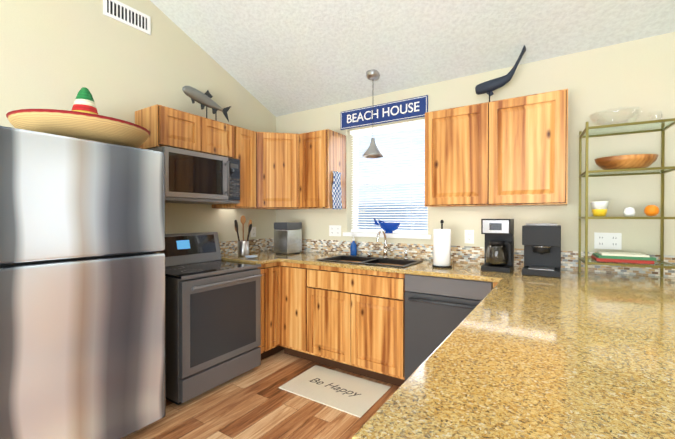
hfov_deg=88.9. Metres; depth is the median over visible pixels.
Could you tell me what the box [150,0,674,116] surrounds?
ceiling
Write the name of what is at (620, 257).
books
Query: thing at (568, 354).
countertop
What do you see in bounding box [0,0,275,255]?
wall
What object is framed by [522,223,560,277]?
pod coffee maker
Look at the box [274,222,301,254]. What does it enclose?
ice maker
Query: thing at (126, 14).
air vent
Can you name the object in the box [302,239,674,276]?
backsplash
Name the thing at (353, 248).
soap bottle
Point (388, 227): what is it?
dish
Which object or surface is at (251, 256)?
spoon rest
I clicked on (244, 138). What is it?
upper cabinet
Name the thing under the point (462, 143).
upper cabinet
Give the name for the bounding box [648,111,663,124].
glass cup
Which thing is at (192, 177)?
microwave
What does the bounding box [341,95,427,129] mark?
sign
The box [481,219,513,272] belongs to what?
coffee maker
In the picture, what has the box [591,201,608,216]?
cups
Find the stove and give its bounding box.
[156,232,261,404]
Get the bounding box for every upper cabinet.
[135,104,210,153]
[211,119,234,158]
[212,126,254,208]
[255,132,302,208]
[303,129,345,208]
[425,100,498,206]
[499,89,567,205]
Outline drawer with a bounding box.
[307,269,404,299]
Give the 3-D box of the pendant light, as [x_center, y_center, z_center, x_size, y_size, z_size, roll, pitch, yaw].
[0.323,-0.955,3.133,0.195,0.766,0.195,0,1,33]
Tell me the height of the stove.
1.190 m
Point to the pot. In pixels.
(243, 246)
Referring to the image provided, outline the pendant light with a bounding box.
[362,69,383,157]
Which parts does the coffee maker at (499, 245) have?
lid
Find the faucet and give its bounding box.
[367,230,407,259]
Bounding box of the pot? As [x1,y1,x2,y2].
[238,241,248,256]
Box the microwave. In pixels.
[147,146,239,204]
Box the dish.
[373,218,399,232]
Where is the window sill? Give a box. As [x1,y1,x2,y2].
[343,232,431,238]
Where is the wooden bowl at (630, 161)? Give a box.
[594,154,658,171]
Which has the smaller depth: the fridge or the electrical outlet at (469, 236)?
the fridge
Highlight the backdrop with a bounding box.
[358,127,426,229]
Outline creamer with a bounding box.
[623,207,634,215]
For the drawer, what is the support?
in the unit at (345, 312)
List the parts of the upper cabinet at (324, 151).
door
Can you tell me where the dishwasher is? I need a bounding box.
[405,274,492,380]
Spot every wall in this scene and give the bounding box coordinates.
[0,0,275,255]
[276,32,674,275]
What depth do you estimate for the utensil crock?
3.38 m
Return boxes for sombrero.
[6,87,149,147]
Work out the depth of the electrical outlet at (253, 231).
3.82 m
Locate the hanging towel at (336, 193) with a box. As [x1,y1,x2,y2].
[332,171,341,209]
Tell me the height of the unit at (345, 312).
1.216 m
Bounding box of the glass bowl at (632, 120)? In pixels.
[588,106,644,130]
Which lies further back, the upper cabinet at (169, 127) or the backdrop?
the backdrop
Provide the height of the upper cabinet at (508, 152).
0.760 m
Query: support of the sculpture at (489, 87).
on the upper cabinet at (508, 152)
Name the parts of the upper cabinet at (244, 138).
door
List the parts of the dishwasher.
handle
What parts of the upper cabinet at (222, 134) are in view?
door, door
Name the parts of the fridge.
door, door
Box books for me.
[591,251,655,263]
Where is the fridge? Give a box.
[0,126,165,438]
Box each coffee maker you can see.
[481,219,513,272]
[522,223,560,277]
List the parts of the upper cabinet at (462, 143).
door, door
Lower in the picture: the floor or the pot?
the floor
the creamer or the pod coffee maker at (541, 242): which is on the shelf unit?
the creamer
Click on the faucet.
(385, 248)
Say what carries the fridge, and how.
on the floor
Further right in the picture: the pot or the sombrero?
the pot
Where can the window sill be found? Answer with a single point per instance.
(395, 235)
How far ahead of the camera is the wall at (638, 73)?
2.49 m
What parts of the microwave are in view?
handle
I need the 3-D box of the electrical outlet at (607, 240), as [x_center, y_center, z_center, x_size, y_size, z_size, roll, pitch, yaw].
[1.894,0.150,2.413,0.150,0.115,0.009,0,1,33]
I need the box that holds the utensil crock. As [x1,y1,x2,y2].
[234,215,251,256]
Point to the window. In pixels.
(373, 180)
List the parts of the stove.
handle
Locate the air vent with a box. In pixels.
[103,0,150,34]
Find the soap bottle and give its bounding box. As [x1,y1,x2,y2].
[350,235,356,255]
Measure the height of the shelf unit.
0.988 m
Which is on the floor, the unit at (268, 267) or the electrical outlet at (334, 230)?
the unit at (268, 267)
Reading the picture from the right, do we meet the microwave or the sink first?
the sink
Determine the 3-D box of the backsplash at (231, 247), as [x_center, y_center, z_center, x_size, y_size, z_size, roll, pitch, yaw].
[-0.985,0.291,3.746,0.008,0.139,0.894,0,1,33]
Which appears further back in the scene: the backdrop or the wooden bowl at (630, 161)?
the backdrop
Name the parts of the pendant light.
lamp shade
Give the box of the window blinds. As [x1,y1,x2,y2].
[350,119,427,233]
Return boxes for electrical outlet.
[251,227,255,236]
[329,225,340,235]
[465,230,473,243]
[594,232,621,249]
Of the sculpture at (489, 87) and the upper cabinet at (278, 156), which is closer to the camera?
the sculpture at (489, 87)
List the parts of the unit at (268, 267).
door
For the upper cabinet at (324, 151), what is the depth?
3.38 m
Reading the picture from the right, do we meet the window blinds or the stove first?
the window blinds
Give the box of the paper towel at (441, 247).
[432,220,451,267]
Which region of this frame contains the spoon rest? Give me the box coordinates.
[245,255,257,257]
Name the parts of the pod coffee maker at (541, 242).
spout, handle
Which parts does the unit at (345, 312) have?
door, door, door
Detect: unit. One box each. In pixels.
[221,254,276,359]
[249,230,674,381]
[578,118,674,278]
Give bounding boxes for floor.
[122,349,399,438]
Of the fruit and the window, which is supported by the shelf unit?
the fruit
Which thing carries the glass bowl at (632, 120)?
on the shelf unit
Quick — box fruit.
[644,205,658,215]
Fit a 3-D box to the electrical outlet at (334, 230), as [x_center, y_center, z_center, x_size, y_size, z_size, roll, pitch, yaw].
[-0.026,0.120,3.660,0.150,0.115,0.009,0,1,33]
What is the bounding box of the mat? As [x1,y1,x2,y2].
[279,365,390,417]
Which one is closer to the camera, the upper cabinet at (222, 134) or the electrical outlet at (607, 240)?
the electrical outlet at (607, 240)
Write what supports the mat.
on the floor
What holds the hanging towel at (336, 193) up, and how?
hanging from the upper cabinet at (324, 151)
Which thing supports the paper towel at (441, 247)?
on the unit at (345, 312)
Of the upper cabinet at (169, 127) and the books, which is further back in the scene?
the upper cabinet at (169, 127)
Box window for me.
[353,125,427,233]
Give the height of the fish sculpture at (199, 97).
0.309 m
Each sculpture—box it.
[182,86,230,121]
[475,45,525,101]
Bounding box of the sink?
[317,255,422,267]

